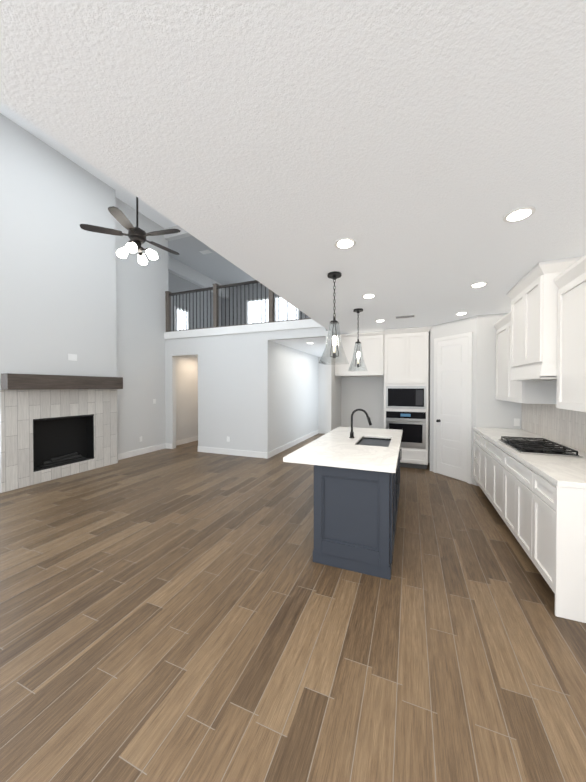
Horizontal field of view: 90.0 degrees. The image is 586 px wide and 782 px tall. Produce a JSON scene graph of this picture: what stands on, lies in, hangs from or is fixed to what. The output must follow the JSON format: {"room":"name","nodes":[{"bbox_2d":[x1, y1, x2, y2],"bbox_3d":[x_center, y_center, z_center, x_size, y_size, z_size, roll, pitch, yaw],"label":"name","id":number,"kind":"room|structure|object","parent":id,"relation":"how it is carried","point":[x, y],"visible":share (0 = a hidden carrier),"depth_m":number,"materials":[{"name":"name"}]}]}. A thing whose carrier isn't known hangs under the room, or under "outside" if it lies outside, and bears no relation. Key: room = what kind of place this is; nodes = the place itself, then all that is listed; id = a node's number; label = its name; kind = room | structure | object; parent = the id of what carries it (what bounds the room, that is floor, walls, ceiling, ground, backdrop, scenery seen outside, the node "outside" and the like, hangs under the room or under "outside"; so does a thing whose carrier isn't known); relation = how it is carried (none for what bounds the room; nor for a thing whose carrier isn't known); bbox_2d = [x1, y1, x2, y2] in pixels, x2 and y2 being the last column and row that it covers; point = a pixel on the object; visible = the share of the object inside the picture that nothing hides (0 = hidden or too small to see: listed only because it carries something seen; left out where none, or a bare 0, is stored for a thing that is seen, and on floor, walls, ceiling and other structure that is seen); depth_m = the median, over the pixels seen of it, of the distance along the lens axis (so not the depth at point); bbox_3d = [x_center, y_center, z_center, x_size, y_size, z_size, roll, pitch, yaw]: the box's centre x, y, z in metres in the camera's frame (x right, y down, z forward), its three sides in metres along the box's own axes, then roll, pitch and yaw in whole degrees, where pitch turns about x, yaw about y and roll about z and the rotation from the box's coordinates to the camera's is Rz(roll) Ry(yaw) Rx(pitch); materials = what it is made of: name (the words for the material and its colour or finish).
{"room":"kitchen","nodes":[
{"label":"kitchen","id":0,"kind":"room"},
{"bbox_2d":[0,113,116,492],"bbox_3d":[-4.075,-1.303,5.204,0.200,5.600,1.860,0,1,22],"label":"wall","id":1,"kind":"structure","parent":0,"point":[57,284],"depth_m":4.95,"materials":[{"name":"white paint"}]},
{"bbox_2d":[68,354,76,360],"bbox_3d":[-3.947,-0.604,5.248,0.009,0.115,0.150,0,1,22],"label":"outlet","id":2,"kind":"object","parent":1,"relation":"attached to","point":[72,357],"visible":1,"depth_m":5.25,"materials":[{"name":"white plastic"}]},
{"bbox_2d":[0,102,176,228],"bbox_3d":[-2.828,-4.124,2.807,4.570,0.100,8.300,0,1,22],"label":"ceiling","id":3,"kind":"structure","parent":0,"point":[124,195],"depth_m":5.43,"materials":[{"name":"white paint"}]},
{"bbox_2d":[80,197,179,264],"bbox_3d":[-2.210,-3.002,4.238,1.311,2.177,1.318,0,1,22],"label":"ceiling fan","id":4,"kind":"object","parent":3,"relation":"hanging from","point":[136,235],"visible":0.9,"depth_m":4.15,"materials":[{"name":"brown metal"}]},
{"bbox_2d":[115,197,197,453],"bbox_3d":[-4.527,-1.295,4.545,0.150,5.600,10.200,0,1,22],"label":"wall","id":5,"kind":"structure","parent":0,"point":[140,316],"depth_m":6.93,"materials":[{"name":"white paint"}]},
{"bbox_2d":[118,443,166,459],"bbox_3d":[-3.538,1.412,6.827,0.016,0.130,1.490,0,1,22],"label":"baseboard","id":6,"kind":"structure","parent":5,"relation":"attached to","point":[162,446],"depth_m":6.83,"materials":[{"name":"white wood"}]},
{"bbox_2d":[169,436,197,447],"bbox_3d":[-2.904,1.393,8.410,0.016,0.130,1.680,0,1,22],"label":"baseboard","id":7,"kind":"structure","parent":5,"relation":"attached to","point":[187,440],"depth_m":8.16,"materials":[{"name":"white wood"}]},
{"bbox_2d":[165,225,191,240],"bbox_3d":[-1.244,-3.997,6.726,4.300,0.250,0.150,0,1,22],"label":"header beam","id":8,"kind":"structure","parent":0,"point":[182,233],"depth_m":7.35,"materials":[{"name":"white paint"}]},
{"bbox_2d":[168,272,224,330],"bbox_3d":[-3.334,-2.627,9.664,0.150,2.560,3.780,0,1,22],"label":"wall","id":9,"kind":"structure","parent":0,"point":[176,283],"depth_m":9.62,"materials":[{"name":"grey paint"}]},
{"bbox_2d":[174,306,188,329],"bbox_3d":[-3.458,-2.176,9.115,0.028,0.770,0.620,0,1,22],"label":"window","id":10,"kind":"structure","parent":9,"relation":"in","point":[181,318],"depth_m":9.09,"materials":[{"name":"white glass"}]},
{"bbox_2d":[168,236,260,287],"bbox_3d":[-0.905,-3.946,8.691,5.370,0.100,3.750,0,1,22],"label":"ceiling","id":11,"kind":"structure","parent":0,"point":[216,267],"depth_m":8.89,"materials":[{"name":"grey paint"}]},
{"bbox_2d":[168,255,228,298],"bbox_3d":[-3.209,-3.716,9.546,0.160,0.380,3.680,0,1,22],"label":"soffit beam","id":12,"kind":"structure","parent":11,"relation":"attached to","point":[183,271],"depth_m":9.34,"materials":[{"name":"white paint"}]},
{"bbox_2d":[199,250,211,253],"bbox_3d":[-2.436,-3.883,8.190,0.300,0.011,0.180,0,1,22],"label":"ceiling vent","id":13,"kind":"object","parent":11,"relation":"in","point":[206,252],"visible":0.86,"depth_m":8.20,"materials":[{"name":"white metal"}]},
{"bbox_2d":[165,327,326,452],"bbox_3d":[-1.283,0.083,6.775,4.230,2.790,0.120,0,1,22],"label":"wall","id":14,"kind":"structure","parent":0,"point":[257,391],"depth_m":6.90,"materials":[{"name":"white paint"}]},
{"bbox_2d":[198,446,266,458],"bbox_3d":[-1.450,1.413,6.785,1.896,0.130,0.016,0,1,22],"label":"baseboard","id":15,"kind":"structure","parent":14,"relation":"attached to","point":[266,455],"depth_m":6.75,"materials":[{"name":"white wood"}]},
{"bbox_2d":[267,430,318,458],"bbox_3d":[0.153,1.396,8.190,0.016,0.130,3.816,0,1,22],"label":"baseboard","id":16,"kind":"structure","parent":14,"relation":"attached to","point":[288,445],"depth_m":7.59,"materials":[{"name":"white wood"}]},
{"bbox_2d":[226,284,325,433],"bbox_3d":[-0.190,-1.241,10.404,5.150,5.350,0.100,0,1,22],"label":"wall","id":17,"kind":"structure","parent":0,"point":[240,308],"depth_m":10.81,"materials":[{"name":"grey paint"}]},
{"bbox_2d":[246,297,268,323],"bbox_3d":[-1.282,-2.721,10.752,0.970,1.320,0.028,0,1,22],"label":"window","id":18,"kind":"structure","parent":17,"relation":"in","point":[251,311],"depth_m":10.78,"materials":[{"name":"white glass"}]},
{"bbox_2d":[274,296,299,320],"bbox_3d":[-0.214,-2.716,10.325,0.970,1.320,0.028,0,1,22],"label":"window","id":19,"kind":"structure","parent":17,"relation":"in","point":[291,312],"depth_m":10.36,"materials":[{"name":"white"}]},
{"bbox_2d":[0,433,585,781],"bbox_3d":[-0.586,1.560,4.133,8.800,0.100,12.300,0,1,22],"label":"floor","id":20,"kind":"structure","parent":0,"point":[187,612],"depth_m":1.81,"materials":[{"name":"brown wood"}]},
{"bbox_2d":[0,373,122,492],"bbox_3d":[-3.985,0.615,5.191,0.386,1.765,1.860,0,1,22],"label":"fireplace","id":21,"kind":"object","parent":20,"relation":"on","point":[52,427],"visible":1,"depth_m":5.03,"materials":[{"name":"tile"}]},
{"bbox_2d":[313,443,401,579],"bbox_3d":[0.894,1.073,3.467,0.702,0.890,2.132,0,1,22],"label":"kitchen island","id":22,"kind":"object","parent":20,"relation":"on","point":[356,487],"depth_m":2.49,"materials":[{"name":"painted wood"},{"name":"white quartz"}]},
{"bbox_2d":[283,427,402,474],"bbox_3d":[0.772,0.608,3.503,0.960,0.040,2.240,0,1,22],"label":"island countertop","id":23,"kind":"structure","parent":22,"relation":"on","point":[333,449],"depth_m":2.84,"materials":[{"name":"white stone"}]},
{"bbox_2d":[349,409,371,437],"bbox_3d":[0.827,0.401,3.592,0.278,0.367,0.093,0,1,22],"label":"faucet","id":24,"kind":"object","parent":23,"relation":"on","point":[368,419],"visible":1,"depth_m":3.61,"materials":[{"name":"black metal"}]},
{"bbox_2d":[359,435,390,446],"bbox_3d":[0.967,0.713,3.480,0.380,0.210,0.680,0,1,22],"label":"sink","id":25,"kind":"object","parent":23,"relation":"in","point":[367,439],"depth_m":3.63,"materials":[{"name":"grey metal"}]},
{"bbox_2d":[384,326,431,468],"bbox_3d":[2.294,0.140,5.889,0.850,2.697,0.704,0,1,22],"label":"tall cabinet","id":26,"kind":"object","parent":20,"relation":"on","point":[406,367],"visible":0.94,"depth_m":5.61,"materials":[{"name":"white wood"}]},
{"bbox_2d":[473,431,476,481],"bbox_3d":[3.092,1.063,4.356,0.638,0.890,0.432,0,1,22],"label":"base cabinet","id":27,"kind":"object","parent":20,"relation":"on","point":[475,432],"depth_m":4.58,"materials":[{"name":"white wood"}]},
{"bbox_2d":[477,431,480,487],"bbox_3d":[2.956,1.067,4.018,0.638,0.890,0.422,0,1,22],"label":"base cabinet","id":28,"kind":"object","parent":20,"relation":"on","point":[478,432],"depth_m":4.28,"materials":[{"name":"white wood"}]},
{"bbox_2d":[481,435,500,515],"bbox_3d":[2.733,1.073,3.462,0.638,0.890,1.024,0,1,22],"label":"base cabinet","id":29,"kind":"object","parent":20,"relation":"on","point":[490,453],"depth_m":3.62,"materials":[{"name":"white wood"}]},
{"bbox_2d":[501,447,524,550],"bbox_3d":[2.418,1.083,2.672,0.638,0.890,0.924,0,1,22],"label":"base cabinet","id":30,"kind":"object","parent":20,"relation":"on","point":[512,469],"depth_m":2.87,"materials":[{"name":"white wood"}]},
{"bbox_2d":[525,463,585,622],"bbox_3d":[2.190,1.090,2.116,0.648,0.890,0.527,0,1,22],"label":"base cabinet","id":31,"kind":"object","parent":20,"relation":"on","point":[538,502],"depth_m":1.99,"materials":[{"name":"white wood"}]},
{"bbox_2d":[473,427,585,486],"bbox_3d":[2.628,0.612,3.207,0.648,0.040,2.900,0,1,22],"label":"countertop","id":32,"kind":"structure","parent":31,"relation":"on","point":[567,471],"depth_m":2.49,"materials":[{"name":"white stone"}]},
{"bbox_2d":[498,436,582,457],"bbox_3d":[2.523,0.565,3.060,0.460,0.052,0.760,0,1,22],"label":"cooktop","id":33,"kind":"object","parent":32,"relation":"in","point":[527,445],"visible":1,"depth_m":2.90,"materials":[{"name":"black metal"}]},
{"bbox_2d":[0,0,585,333],"bbox_3d":[0.870,-1.263,1.922,3.220,0.200,9.340,0,1,22],"label":"ceiling","id":34,"kind":"structure","parent":0,"point":[417,150],"depth_m":1.29,"materials":[{"name":"white paint"}]},
{"bbox_2d":[319,271,348,364],"bbox_3d":[0.417,-0.725,2.950,0.250,0.899,0.250,0,1,22],"label":"pendant light","id":35,"kind":"object","parent":34,"relation":"hanging from","point":[334,275],"visible":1,"depth_m":2.94,"materials":[{"name":"black"}]},
{"bbox_2d":[334,238,355,248],"bbox_3d":[0.411,-1.162,2.312,0.170,0.010,0.170,0,1,22],"label":"recessed light","id":36,"kind":"object","parent":34,"relation":"in","point":[344,243],"visible":1,"depth_m":2.30,"materials":[{"name":"white"}]},
{"bbox_2d":[348,308,367,371],"bbox_3d":[0.956,-0.741,4.296,0.250,0.899,0.250,0,1,22],"label":"pendant light","id":37,"kind":"object","parent":34,"relation":"hanging from","point":[358,310],"visible":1,"depth_m":4.29,"materials":[{"name":"black"}]},
{"bbox_2d":[362,294,375,297],"bbox_3d":[0.942,-1.178,3.639,0.170,0.010,0.170,0,1,22],"label":"recessed light","id":38,"kind":"object","parent":34,"relation":"in","point":[368,295],"visible":1,"depth_m":3.62,"materials":[{"name":"white plastic"}]},
{"bbox_2d":[395,314,414,318],"bbox_3d":[1.793,-1.190,4.688,0.300,0.012,0.160,0,1,22],"label":"ceiling vent","id":39,"kind":"object","parent":34,"relation":"in","point":[405,316],"visible":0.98,"depth_m":4.66,"materials":[{"name":"white metal"}]},
{"bbox_2d":[455,312,467,314],"bbox_3d":[2.590,-1.188,4.499,0.170,0.010,0.170,0,1,22],"label":"recessed light","id":40,"kind":"object","parent":34,"relation":"in","point":[461,313],"visible":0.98,"depth_m":4.47,"materials":[{"name":"white"}]},
{"bbox_2d":[470,282,487,287],"bbox_3d":[2.053,-1.173,3.238,0.170,0.010,0.170,0,1,22],"label":"recessed light","id":41,"kind":"object","parent":34,"relation":"in","point":[477,284],"visible":0.98,"depth_m":3.22,"materials":[{"name":"white plastic"}]},
{"bbox_2d":[503,206,535,221],"bbox_3d":[1.484,-1.157,1.925,0.170,0.010,0.170,0,1,22],"label":"recessed light","id":42,"kind":"object","parent":34,"relation":"in","point":[519,214],"visible":1,"depth_m":1.91,"materials":[{"name":"white plastic"}]},
{"bbox_2d":[272,330,328,356],"bbox_3d":[0.779,-1.232,7.981,1.310,0.190,3.680,0,1,22],"label":"ceiling","id":43,"kind":"structure","parent":0,"point":[317,347],"depth_m":7.09,"materials":[{"name":"white paint"}]},
{"bbox_2d":[325,331,340,433],"bbox_3d":[1.021,0.129,6.678,0.120,2.700,1.650,0,1,22],"label":"wall","id":44,"kind":"structure","parent":0,"point":[333,404],"depth_m":5.97,"materials":[{"name":"white paint"}]},
{"bbox_2d":[341,334,429,462],"bbox_3d":[2.550,0.135,6.233,3.050,2.700,0.120,0,1,22],"label":"wall","id":45,"kind":"structure","parent":0,"point":[366,394],"depth_m":6.55,"materials":[{"name":"white paint"}]},
{"bbox_2d":[335,331,383,376],"bbox_3d":[1.447,-0.746,6.242,0.982,0.860,0.658,0,1,22],"label":"upper cabinet","id":46,"kind":"object","parent":45,"relation":"attached to","point":[372,344],"visible":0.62,"depth_m":5.93,"materials":[{"name":"white wood"}]},
{"bbox_2d":[430,316,476,484],"bbox_3d":[2.784,0.149,5.087,0.099,2.700,0.898,0,1,-23],"label":"wall","id":47,"kind":"structure","parent":0,"point":[462,326],"depth_m":5.00,"materials":[{"name":"white paint"}]},
{"bbox_2d":[433,332,472,483],"bbox_3d":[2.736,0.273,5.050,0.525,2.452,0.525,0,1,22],"label":"pantry door","id":48,"kind":"structure","parent":47,"relation":"in","point":[453,361],"depth_m":5.01,"materials":[{"name":"white wood"}]},
{"bbox_2d":[476,313,521,428],"bbox_3d":[3.212,0.155,4.589,0.600,2.700,0.100,0,1,22],"label":"wall","id":49,"kind":"structure","parent":0,"point":[492,411],"depth_m":4.58,"materials":[{"name":"white paint"}]},
{"bbox_2d":[514,418,519,425],"bbox_3d":[3.405,0.476,4.456,0.075,0.115,0.009,0,1,22],"label":"outlet","id":50,"kind":"object","parent":49,"relation":"attached to","point":[516,422],"visible":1,"depth_m":4.45,"materials":[{"name":"white plastic"}]},
{"bbox_3d":[-0.911,-1.419,8.601,5.150,0.170,3.780,0,1,22],"label":"balcony slab","id":51,"kind":"object","parent":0,"visible":0},
{"bbox_2d":[165,280,310,331],"bbox_3d":[-1.273,-2.008,6.746,4.260,1.048,0.110,0,1,22],"label":"balcony railing","id":52,"kind":"object","parent":51,"relation":"on","point":[216,287],"visible":0.71,"depth_m":6.94,"materials":[{"name":"brown wood"}]},
{"bbox_2d":[164,319,322,338],"bbox_3d":[-1.250,-1.399,6.677,4.350,0.175,0.045,0,1,22],"label":"trim band","id":53,"kind":"object","parent":51,"relation":"attached to","point":[287,325],"visible":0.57,"depth_m":6.58,"materials":[{"name":"white wood"}]},
{"bbox_3d":[2.309,0.194,1.364,0.120,2.700,9.340,0,1,22],"label":"wall","id":54,"kind":"structure","parent":0,"visible":0},
{"bbox_2d":[494,319,505,399],"bbox_3d":[3.186,-0.432,4.182,0.348,1.143,0.649,0,1,22],"label":"upper cabinet","id":55,"kind":"object","parent":54,"relation":"attached to","point":[501,327],"depth_m":4.35,"materials":[{"name":"white wood"}]},
{"bbox_2d":[502,312,553,403],"bbox_3d":[2.992,-0.427,3.697,0.348,1.143,0.650,0,1,22],"label":"upper cabinet","id":56,"kind":"object","parent":54,"relation":"attached to","point":[532,392],"depth_m":3.48,"materials":[{"name":"white wood"}]},
{"bbox_2d":[507,256,582,380],"bbox_3d":[2.639,-0.641,3.015,0.499,1.065,0.966,0,1,22],"label":"range hood","id":57,"kind":"object","parent":54,"relation":"attached to","point":[532,293],"visible":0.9,"depth_m":2.81,"materials":[{"name":"white painted wood"}]},
{"bbox_2d":[521,403,585,452],"bbox_3d":[2.842,0.375,2.879,0.011,0.439,3.345,0,1,22],"label":"backsplash","id":58,"kind":"structure","parent":54,"relation":"attached to","point":[552,422],"depth_m":3.37,"materials":[{"name":"white tile"}]},
{"bbox_2d":[554,259,585,411],"bbox_3d":[2.416,-0.409,2.259,0.348,1.143,0.701,0,1,22],"label":"upper cabinet","id":59,"kind":"object","parent":54,"relation":"attached to","point":[566,390],"depth_m":2.42,"materials":[{"name":"white wood"}]}
]}

